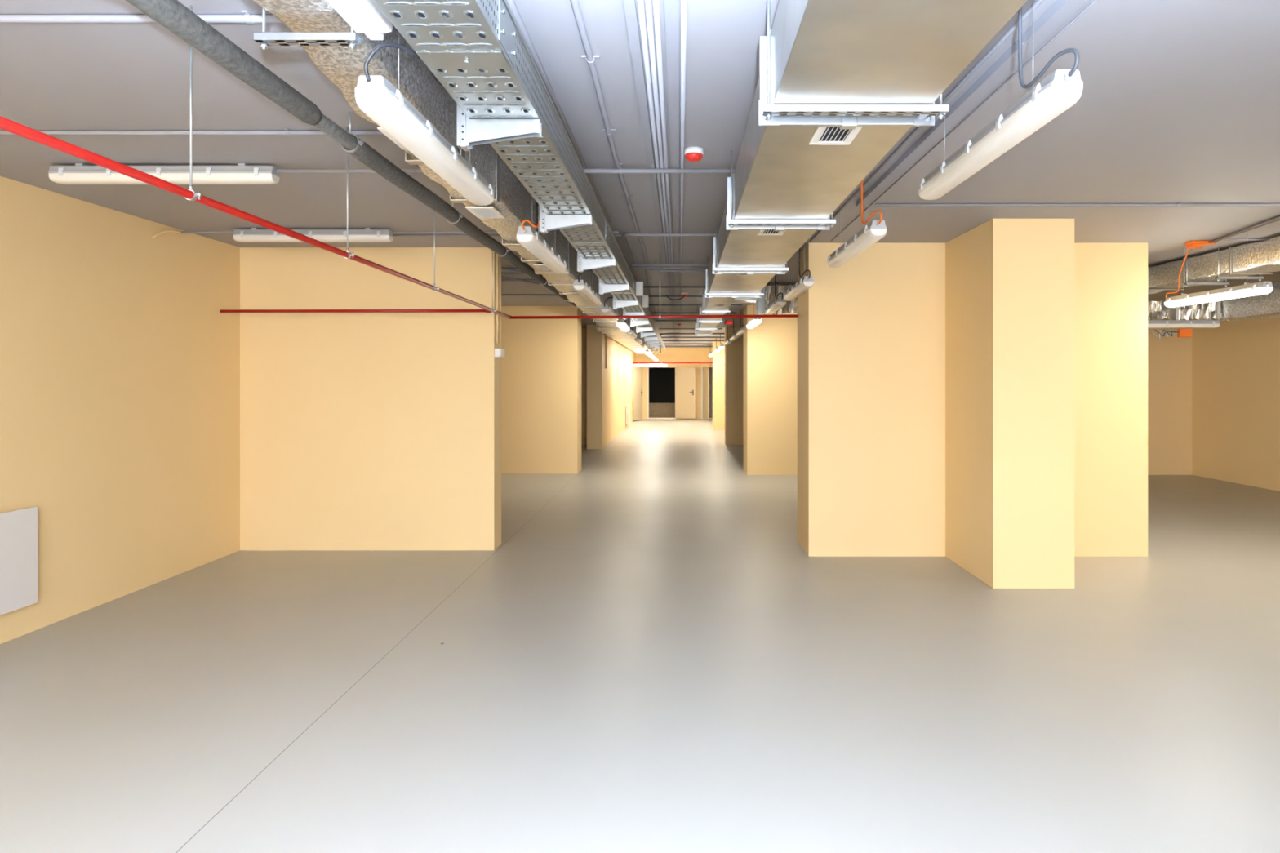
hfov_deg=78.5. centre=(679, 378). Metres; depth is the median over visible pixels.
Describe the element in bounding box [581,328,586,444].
wall
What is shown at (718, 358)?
wall pier
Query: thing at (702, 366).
door frame
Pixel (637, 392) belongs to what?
door leaf
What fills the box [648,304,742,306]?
conduit
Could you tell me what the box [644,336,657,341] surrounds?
bracket
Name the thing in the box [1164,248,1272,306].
lamp
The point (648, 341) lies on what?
bracket
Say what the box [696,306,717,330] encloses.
hanger
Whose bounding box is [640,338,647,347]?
lamp
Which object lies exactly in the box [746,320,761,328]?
diffuser
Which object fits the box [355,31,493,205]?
lamp
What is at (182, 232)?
conduit
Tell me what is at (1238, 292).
diffuser
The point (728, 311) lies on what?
hanger
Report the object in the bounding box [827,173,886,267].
lamp
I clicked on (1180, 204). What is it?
conduit
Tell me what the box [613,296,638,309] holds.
bracket
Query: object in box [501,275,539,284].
conduit
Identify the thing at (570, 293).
vent grille
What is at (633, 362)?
pipe
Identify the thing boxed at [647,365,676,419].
door frame
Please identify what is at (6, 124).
pipe
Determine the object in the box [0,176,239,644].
wall
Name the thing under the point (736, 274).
vent grille
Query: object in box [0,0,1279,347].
ceiling
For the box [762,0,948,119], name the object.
hanger
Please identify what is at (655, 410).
floor
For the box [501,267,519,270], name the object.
conduit
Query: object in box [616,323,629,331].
diffuser
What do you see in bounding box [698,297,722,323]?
hanger
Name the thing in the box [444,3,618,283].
cable
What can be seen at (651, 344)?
bracket
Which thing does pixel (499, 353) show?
switch
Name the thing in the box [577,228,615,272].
bracket
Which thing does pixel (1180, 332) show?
junction box
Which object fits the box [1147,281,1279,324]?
duct
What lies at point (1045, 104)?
diffuser
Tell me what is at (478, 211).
vent grille
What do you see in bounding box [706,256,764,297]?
hanger
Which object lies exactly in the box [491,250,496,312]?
hanger
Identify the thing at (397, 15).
cable
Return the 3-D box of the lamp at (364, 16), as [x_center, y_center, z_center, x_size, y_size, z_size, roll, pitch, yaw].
[-0.885,-1.049,1.992,0.110,0.122,0.585,0,0,0]
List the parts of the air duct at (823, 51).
corner plate, corner plate, corner plate, corner plate, corner plate, corner plate, corner plate, corner plate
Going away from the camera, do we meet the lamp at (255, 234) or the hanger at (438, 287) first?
the hanger at (438, 287)
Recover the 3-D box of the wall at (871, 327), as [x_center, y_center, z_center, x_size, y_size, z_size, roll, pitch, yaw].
[2.682,0.190,7.370,3.050,2.820,0.680,0,0,0]
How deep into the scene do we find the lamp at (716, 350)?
23.10 m
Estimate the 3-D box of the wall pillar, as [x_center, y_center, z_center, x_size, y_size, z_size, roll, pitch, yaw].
[2.696,0.190,6.495,0.621,2.820,1.070,0,0,0]
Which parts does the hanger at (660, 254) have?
rod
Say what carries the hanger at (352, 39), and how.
hanging from the ceiling
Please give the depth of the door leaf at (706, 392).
30.20 m
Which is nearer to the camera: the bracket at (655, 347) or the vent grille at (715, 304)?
the vent grille at (715, 304)
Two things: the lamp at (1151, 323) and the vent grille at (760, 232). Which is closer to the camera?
the vent grille at (760, 232)
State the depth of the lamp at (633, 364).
28.26 m
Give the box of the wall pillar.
[945,218,1074,588]
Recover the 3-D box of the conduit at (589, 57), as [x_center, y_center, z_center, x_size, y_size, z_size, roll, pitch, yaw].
[-0.382,-1.207,9.500,0.094,0.031,21.000,0,0,0]
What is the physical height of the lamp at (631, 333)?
0.463 m
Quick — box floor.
[0,416,1279,852]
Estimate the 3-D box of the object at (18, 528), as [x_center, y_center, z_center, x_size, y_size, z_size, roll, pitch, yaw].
[-4.069,1.109,4.440,0.045,0.607,0.980,0,0,0]
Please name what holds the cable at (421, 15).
in the cable tray
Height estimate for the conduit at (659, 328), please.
0.023 m
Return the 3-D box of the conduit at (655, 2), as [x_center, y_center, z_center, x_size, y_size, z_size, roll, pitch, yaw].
[-0.078,-1.210,13.500,0.020,0.019,29.000,0,0,0]
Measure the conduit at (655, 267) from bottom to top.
0.050 m
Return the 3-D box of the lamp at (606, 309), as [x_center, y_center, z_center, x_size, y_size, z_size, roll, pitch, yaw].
[-0.803,-0.989,9.662,0.256,0.463,1.297,0,0,0]
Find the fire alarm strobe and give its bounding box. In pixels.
[721,317,733,324]
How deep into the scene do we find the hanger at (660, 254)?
7.65 m
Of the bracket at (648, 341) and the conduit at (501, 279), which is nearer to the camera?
the conduit at (501, 279)
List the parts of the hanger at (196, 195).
rod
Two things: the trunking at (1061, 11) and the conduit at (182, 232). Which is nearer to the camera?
the trunking at (1061, 11)
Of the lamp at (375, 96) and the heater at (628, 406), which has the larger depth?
the heater at (628, 406)
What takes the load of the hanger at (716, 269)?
hanging from the ceiling
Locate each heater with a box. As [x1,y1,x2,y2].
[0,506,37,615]
[626,404,630,424]
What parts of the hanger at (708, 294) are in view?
threaded rod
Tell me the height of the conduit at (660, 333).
0.038 m
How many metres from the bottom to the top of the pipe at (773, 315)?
0.043 m
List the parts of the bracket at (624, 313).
arm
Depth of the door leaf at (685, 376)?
30.54 m
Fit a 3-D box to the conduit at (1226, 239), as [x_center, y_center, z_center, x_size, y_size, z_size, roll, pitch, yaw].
[6.570,-1.208,6.800,3.660,0.017,0.018,0,0,0]
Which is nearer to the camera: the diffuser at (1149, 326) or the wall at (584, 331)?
the diffuser at (1149, 326)
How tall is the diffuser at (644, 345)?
0.048 m
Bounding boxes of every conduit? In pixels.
[0,10,498,23]
[0,128,384,135]
[151,229,181,238]
[177,231,233,233]
[275,163,734,173]
[391,227,618,233]
[392,234,621,236]
[495,253,498,343]
[498,253,501,343]
[501,266,527,275]
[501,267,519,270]
[501,272,522,274]
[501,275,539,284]
[501,279,536,280]
[501,293,557,295]
[506,0,610,222]
[570,0,662,331]
[605,335,607,368]
[623,232,717,270]
[631,261,710,266]
[633,266,707,269]
[636,0,676,345]
[643,285,705,288]
[644,0,677,345]
[648,268,705,289]
[648,295,702,297]
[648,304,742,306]
[652,0,678,345]
[652,311,735,313]
[655,320,728,321]
[658,328,722,328]
[659,333,724,334]
[661,336,724,337]
[662,340,724,341]
[664,343,712,344]
[665,346,712,346]
[680,0,686,345]
[809,0,1043,241]
[831,0,1097,240]
[875,202,1279,206]
[1208,214,1279,243]
[1213,218,1279,242]
[1224,238,1270,240]
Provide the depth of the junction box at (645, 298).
9.86 m
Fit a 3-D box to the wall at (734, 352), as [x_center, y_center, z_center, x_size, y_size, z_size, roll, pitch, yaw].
[4.798,0.190,19.000,7.405,2.820,0.400,0,0,0]
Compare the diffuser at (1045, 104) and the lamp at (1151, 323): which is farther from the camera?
the lamp at (1151, 323)
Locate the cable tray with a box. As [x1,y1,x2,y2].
[373,0,665,351]
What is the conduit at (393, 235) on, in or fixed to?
attached to the ceiling
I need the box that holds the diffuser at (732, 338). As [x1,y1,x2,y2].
[729,335,738,341]
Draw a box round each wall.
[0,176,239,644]
[240,247,501,550]
[501,306,581,473]
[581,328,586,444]
[586,324,635,448]
[635,347,712,418]
[648,367,675,403]
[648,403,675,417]
[709,367,712,416]
[724,328,743,444]
[743,305,1191,475]
[797,242,1147,556]
[1191,319,1279,491]
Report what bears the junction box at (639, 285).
attached to the cable tray
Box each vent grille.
[465,206,504,217]
[533,264,551,270]
[568,292,581,295]
[714,303,726,306]
[735,273,755,275]
[757,229,786,235]
[808,126,862,144]
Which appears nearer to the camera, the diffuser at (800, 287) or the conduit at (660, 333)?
the diffuser at (800, 287)
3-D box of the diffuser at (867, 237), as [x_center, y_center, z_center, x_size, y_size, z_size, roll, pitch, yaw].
[1.115,-0.818,5.020,0.110,0.048,1.260,0,0,0]
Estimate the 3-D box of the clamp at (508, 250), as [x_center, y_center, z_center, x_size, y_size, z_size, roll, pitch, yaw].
[-1.502,-1.125,6.610,0.115,0.189,0.020,0,0,0]
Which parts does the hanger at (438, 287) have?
rod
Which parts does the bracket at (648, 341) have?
arm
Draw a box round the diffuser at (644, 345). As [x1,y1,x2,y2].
[640,343,647,347]
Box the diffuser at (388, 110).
[355,92,493,205]
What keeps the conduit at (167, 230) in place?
attached to the wall at (120, 358)
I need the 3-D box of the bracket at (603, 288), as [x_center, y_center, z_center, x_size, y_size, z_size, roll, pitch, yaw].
[-0.627,-1.009,7.447,0.285,0.420,0.055,0,0,0]
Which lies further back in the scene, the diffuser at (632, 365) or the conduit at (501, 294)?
the diffuser at (632, 365)
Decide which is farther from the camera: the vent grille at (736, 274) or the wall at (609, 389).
the wall at (609, 389)
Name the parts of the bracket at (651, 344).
arm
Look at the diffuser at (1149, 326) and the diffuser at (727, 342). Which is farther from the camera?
the diffuser at (727, 342)
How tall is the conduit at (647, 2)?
0.019 m
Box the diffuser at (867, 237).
[827,228,886,267]
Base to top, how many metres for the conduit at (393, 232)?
0.042 m
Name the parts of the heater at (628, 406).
casing, panel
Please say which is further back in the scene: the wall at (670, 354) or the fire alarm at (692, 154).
the wall at (670, 354)
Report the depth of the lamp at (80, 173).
4.42 m
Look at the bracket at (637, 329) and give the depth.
13.73 m
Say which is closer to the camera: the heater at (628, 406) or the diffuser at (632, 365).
the heater at (628, 406)
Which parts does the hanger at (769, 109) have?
threaded rod, threaded rod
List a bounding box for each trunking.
[622,0,675,345]
[663,0,679,345]
[856,0,1089,206]
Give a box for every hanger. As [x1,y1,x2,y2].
[185,5,202,200]
[253,7,361,49]
[344,127,355,258]
[432,210,439,291]
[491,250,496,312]
[658,253,660,318]
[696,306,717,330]
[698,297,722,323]
[702,307,730,313]
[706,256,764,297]
[713,219,788,273]
[728,150,835,227]
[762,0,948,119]
[1183,254,1229,286]
[1214,245,1263,280]
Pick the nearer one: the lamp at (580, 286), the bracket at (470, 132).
the bracket at (470, 132)
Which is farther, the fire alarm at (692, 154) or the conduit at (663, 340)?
the conduit at (663, 340)
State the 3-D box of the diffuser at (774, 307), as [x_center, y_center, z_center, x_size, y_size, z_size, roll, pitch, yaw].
[1.115,-0.818,9.210,0.110,0.048,1.260,0,0,0]
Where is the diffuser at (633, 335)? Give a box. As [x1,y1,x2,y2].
[626,332,636,338]
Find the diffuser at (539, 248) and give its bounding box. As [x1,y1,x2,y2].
[515,235,565,272]
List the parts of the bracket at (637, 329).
arm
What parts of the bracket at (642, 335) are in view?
arm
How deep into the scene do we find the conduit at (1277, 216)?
6.27 m
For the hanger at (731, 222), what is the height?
0.411 m
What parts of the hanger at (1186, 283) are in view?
threaded rod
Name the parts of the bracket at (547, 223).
post, plate, arm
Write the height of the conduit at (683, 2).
0.019 m
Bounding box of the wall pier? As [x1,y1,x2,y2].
[712,339,724,429]
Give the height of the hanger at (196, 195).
0.638 m
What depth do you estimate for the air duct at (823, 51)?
2.41 m
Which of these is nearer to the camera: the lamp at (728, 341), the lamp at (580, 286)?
the lamp at (580, 286)
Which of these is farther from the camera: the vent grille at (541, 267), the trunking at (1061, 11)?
the vent grille at (541, 267)
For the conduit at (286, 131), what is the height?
0.028 m
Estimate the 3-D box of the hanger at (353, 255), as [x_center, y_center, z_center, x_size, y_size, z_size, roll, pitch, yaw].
[-1.607,-0.901,3.800,0.052,0.638,0.016,0,0,0]
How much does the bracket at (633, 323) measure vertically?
0.420 m
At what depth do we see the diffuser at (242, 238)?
6.31 m
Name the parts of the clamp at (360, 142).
rod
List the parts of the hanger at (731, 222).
threaded rod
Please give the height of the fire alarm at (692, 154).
0.063 m
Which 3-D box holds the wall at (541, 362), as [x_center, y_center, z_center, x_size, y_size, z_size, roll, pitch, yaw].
[-2.909,0.190,13.415,2.369,2.820,0.570,0,0,0]
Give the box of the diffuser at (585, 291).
[573,284,599,304]
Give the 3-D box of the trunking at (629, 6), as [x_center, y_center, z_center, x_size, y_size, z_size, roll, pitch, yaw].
[-0.163,-1.210,13.500,0.038,0.020,29.000,0,0,0]
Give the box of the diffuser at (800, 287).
[783,281,813,301]
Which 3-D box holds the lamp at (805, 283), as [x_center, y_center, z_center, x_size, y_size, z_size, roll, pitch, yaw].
[1.115,-1.007,7.383,0.122,0.426,1.314,0,0,0]
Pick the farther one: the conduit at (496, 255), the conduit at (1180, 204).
the conduit at (496, 255)
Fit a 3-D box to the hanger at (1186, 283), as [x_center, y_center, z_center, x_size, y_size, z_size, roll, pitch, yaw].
[5.150,-1.059,7.650,0.420,0.322,0.042,0,0,0]
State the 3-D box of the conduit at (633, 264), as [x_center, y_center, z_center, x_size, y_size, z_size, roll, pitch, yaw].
[-0.090,-1.194,8.150,0.820,0.050,0.061,0,0,0]
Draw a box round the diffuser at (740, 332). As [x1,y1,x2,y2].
[736,329,744,336]
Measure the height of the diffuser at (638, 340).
0.048 m
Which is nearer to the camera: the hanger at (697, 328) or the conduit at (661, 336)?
the hanger at (697, 328)
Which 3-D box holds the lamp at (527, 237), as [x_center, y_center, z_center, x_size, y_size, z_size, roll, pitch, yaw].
[-0.853,-0.989,4.987,0.157,0.463,1.306,0,0,0]
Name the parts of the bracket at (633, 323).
arm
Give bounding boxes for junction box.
[635,281,643,296]
[641,295,648,307]
[1150,328,1191,338]
[1185,240,1217,248]
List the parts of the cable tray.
coupling plate, rail, coupling plate, coupling plate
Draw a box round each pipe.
[0,115,511,319]
[124,0,577,307]
[219,309,491,312]
[511,314,798,319]
[632,361,712,363]
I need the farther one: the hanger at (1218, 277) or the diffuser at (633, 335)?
the diffuser at (633, 335)
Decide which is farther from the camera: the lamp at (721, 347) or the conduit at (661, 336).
the conduit at (661, 336)
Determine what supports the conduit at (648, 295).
attached to the ceiling
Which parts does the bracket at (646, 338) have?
arm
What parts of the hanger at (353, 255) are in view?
rod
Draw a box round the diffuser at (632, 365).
[631,364,666,366]
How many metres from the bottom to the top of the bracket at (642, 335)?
0.420 m
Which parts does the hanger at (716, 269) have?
threaded rod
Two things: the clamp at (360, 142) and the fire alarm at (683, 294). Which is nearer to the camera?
the clamp at (360, 142)
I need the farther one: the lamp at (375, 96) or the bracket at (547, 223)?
the bracket at (547, 223)
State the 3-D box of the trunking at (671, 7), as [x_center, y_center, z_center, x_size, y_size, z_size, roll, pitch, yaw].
[-0.028,-1.211,13.500,0.048,0.018,29.000,0,0,0]
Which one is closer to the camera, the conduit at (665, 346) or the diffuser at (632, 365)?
the diffuser at (632, 365)
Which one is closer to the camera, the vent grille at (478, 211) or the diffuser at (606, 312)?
the vent grille at (478, 211)
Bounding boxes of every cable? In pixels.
[387,3,605,283]
[416,3,612,283]
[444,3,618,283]
[453,3,607,253]
[462,3,611,258]
[665,294,684,300]
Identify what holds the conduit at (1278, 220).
attached to the ceiling
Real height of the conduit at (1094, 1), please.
0.008 m
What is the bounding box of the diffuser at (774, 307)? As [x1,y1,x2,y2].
[764,302,786,315]
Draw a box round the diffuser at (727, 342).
[724,340,732,345]
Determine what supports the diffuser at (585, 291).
attached to the lamp at (580, 286)
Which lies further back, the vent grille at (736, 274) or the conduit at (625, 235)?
the conduit at (625, 235)
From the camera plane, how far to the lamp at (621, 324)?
11.48 m
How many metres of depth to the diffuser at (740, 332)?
14.05 m
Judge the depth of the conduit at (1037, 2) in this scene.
3.18 m
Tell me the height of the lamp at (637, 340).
0.463 m
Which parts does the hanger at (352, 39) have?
threaded rod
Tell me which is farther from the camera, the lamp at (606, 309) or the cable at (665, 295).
the cable at (665, 295)
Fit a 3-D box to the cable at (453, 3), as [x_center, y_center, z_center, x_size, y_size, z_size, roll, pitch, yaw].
[-0.545,-0.911,8.550,0.031,0.020,16.200,0,0,0]
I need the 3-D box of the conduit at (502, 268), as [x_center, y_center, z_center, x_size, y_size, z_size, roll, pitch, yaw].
[-1.869,-1.187,8.512,0.072,0.027,1.123,0,0,27]
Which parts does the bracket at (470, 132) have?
post, plate, arm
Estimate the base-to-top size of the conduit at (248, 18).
0.032 m
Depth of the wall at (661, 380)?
33.50 m
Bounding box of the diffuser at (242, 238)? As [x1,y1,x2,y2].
[232,235,392,242]
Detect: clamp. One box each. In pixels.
[340,111,364,152]
[445,202,462,223]
[496,236,509,257]
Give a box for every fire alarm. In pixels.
[680,292,688,297]
[684,146,703,162]
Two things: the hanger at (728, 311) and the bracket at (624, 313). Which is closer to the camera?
the hanger at (728, 311)
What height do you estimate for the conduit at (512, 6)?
0.027 m
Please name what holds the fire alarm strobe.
hanging from the ceiling
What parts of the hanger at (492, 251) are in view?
rod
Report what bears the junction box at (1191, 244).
attached to the ceiling
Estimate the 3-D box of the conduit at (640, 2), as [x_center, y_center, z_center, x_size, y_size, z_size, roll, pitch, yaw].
[-0.128,-1.210,13.500,0.020,0.019,29.000,0,0,0]
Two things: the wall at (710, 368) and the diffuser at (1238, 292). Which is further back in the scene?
the wall at (710, 368)
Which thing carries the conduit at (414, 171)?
attached to the ceiling
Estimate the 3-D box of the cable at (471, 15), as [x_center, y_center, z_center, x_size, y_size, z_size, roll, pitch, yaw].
[-0.515,-0.910,8.550,0.028,0.018,16.200,0,0,0]
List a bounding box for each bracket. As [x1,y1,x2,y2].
[457,35,541,151]
[538,165,591,234]
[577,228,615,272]
[599,255,629,294]
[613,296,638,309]
[622,308,644,319]
[630,318,648,327]
[635,325,652,333]
[640,331,655,337]
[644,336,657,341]
[647,340,659,344]
[649,343,661,347]
[652,339,662,349]
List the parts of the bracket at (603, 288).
plate, post, arm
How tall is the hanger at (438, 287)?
0.638 m
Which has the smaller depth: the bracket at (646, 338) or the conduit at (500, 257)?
the conduit at (500, 257)
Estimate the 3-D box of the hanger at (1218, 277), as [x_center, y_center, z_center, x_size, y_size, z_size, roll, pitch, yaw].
[5.150,-1.059,7.200,0.420,0.322,0.042,0,0,0]
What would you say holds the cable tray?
on the bracket at (616, 304)
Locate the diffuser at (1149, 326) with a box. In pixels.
[1147,324,1219,328]
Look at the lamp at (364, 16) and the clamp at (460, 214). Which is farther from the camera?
the clamp at (460, 214)
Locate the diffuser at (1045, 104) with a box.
[918,85,1082,199]
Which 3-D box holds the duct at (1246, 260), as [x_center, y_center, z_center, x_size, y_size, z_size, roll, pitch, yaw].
[5.154,-1.066,5.750,0.382,0.250,6.500,0,0,0]
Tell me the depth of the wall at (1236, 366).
11.95 m
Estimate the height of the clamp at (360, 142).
0.183 m
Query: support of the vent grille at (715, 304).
attached to the air duct at (823, 51)
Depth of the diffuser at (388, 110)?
2.55 m
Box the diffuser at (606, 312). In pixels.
[600,308,617,320]
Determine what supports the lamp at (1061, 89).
hanging from the ceiling
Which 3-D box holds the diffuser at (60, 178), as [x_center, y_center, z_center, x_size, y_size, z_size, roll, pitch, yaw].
[-2.936,-1.134,4.460,1.260,0.048,0.110,0,0,0]
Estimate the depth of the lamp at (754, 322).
11.41 m
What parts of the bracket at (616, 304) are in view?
post, arm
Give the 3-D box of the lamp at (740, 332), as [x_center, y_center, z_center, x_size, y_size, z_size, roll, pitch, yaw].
[1.115,-1.007,14.203,0.122,0.426,1.314,0,0,0]
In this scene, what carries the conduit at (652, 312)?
attached to the ceiling
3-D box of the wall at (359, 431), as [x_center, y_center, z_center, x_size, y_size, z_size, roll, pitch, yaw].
[-2.911,0.190,7.423,2.364,2.820,0.295,0,0,0]
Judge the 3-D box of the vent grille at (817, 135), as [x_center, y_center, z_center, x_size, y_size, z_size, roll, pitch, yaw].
[0.538,-0.846,2.700,0.147,0.008,0.240,0,0,0]
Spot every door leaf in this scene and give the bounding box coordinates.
[632,366,643,420]
[675,367,695,418]
[702,367,710,419]
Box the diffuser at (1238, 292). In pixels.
[1164,287,1272,306]
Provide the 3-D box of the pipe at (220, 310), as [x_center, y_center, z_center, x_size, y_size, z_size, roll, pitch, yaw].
[-2.882,-0.604,6.970,2.421,0.035,0.035,0,0,0]
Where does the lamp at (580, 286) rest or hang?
hanging from the ceiling
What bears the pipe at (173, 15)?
hanging from the clamp at (460, 214)
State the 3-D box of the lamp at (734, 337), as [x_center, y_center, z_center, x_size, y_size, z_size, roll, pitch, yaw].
[1.115,-1.007,16.003,0.110,0.426,1.314,0,0,0]
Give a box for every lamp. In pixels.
[48,163,279,184]
[232,227,393,242]
[326,0,392,39]
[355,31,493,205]
[515,219,566,272]
[573,269,599,304]
[600,295,617,320]
[616,314,629,331]
[626,327,637,338]
[631,363,666,366]
[634,332,642,343]
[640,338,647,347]
[644,344,654,355]
[714,337,719,352]
[718,334,724,350]
[724,324,732,345]
[729,317,738,341]
[735,310,744,336]
[746,302,761,328]
[764,274,786,315]
[783,243,813,301]
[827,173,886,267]
[918,0,1083,199]
[1147,320,1219,328]
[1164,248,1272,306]
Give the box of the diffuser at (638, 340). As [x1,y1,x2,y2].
[634,338,642,343]
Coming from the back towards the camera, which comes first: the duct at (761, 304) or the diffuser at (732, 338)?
the diffuser at (732, 338)
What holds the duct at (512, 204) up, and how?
hanging from the ceiling
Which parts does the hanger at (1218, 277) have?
threaded rod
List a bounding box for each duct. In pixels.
[253,0,653,353]
[694,0,1026,335]
[733,285,797,315]
[1147,235,1279,293]
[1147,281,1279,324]
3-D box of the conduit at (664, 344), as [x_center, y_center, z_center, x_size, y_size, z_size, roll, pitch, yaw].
[0.400,-1.175,26.600,4.000,0.038,0.040,0,0,0]
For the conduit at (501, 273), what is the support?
attached to the ceiling
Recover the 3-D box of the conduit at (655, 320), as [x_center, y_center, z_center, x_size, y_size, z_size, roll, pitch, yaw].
[0.250,-1.184,16.000,1.500,0.023,0.024,0,0,0]
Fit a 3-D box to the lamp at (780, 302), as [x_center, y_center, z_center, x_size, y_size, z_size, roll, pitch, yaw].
[1.115,-1.007,9.183,0.122,0.426,1.314,0,0,0]
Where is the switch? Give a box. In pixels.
[494,348,504,357]
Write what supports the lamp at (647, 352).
hanging from the ceiling
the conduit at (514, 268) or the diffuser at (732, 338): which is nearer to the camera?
the conduit at (514, 268)
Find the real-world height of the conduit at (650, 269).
0.049 m
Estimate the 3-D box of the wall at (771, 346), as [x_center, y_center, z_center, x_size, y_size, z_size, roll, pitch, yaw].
[4.809,0.190,13.390,7.383,2.820,0.820,0,0,0]
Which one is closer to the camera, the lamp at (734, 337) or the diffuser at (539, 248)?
the diffuser at (539, 248)
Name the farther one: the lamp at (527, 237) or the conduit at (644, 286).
the conduit at (644, 286)
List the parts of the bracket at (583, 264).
post, plate, arm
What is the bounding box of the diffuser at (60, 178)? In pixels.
[48,173,279,184]
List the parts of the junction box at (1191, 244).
plate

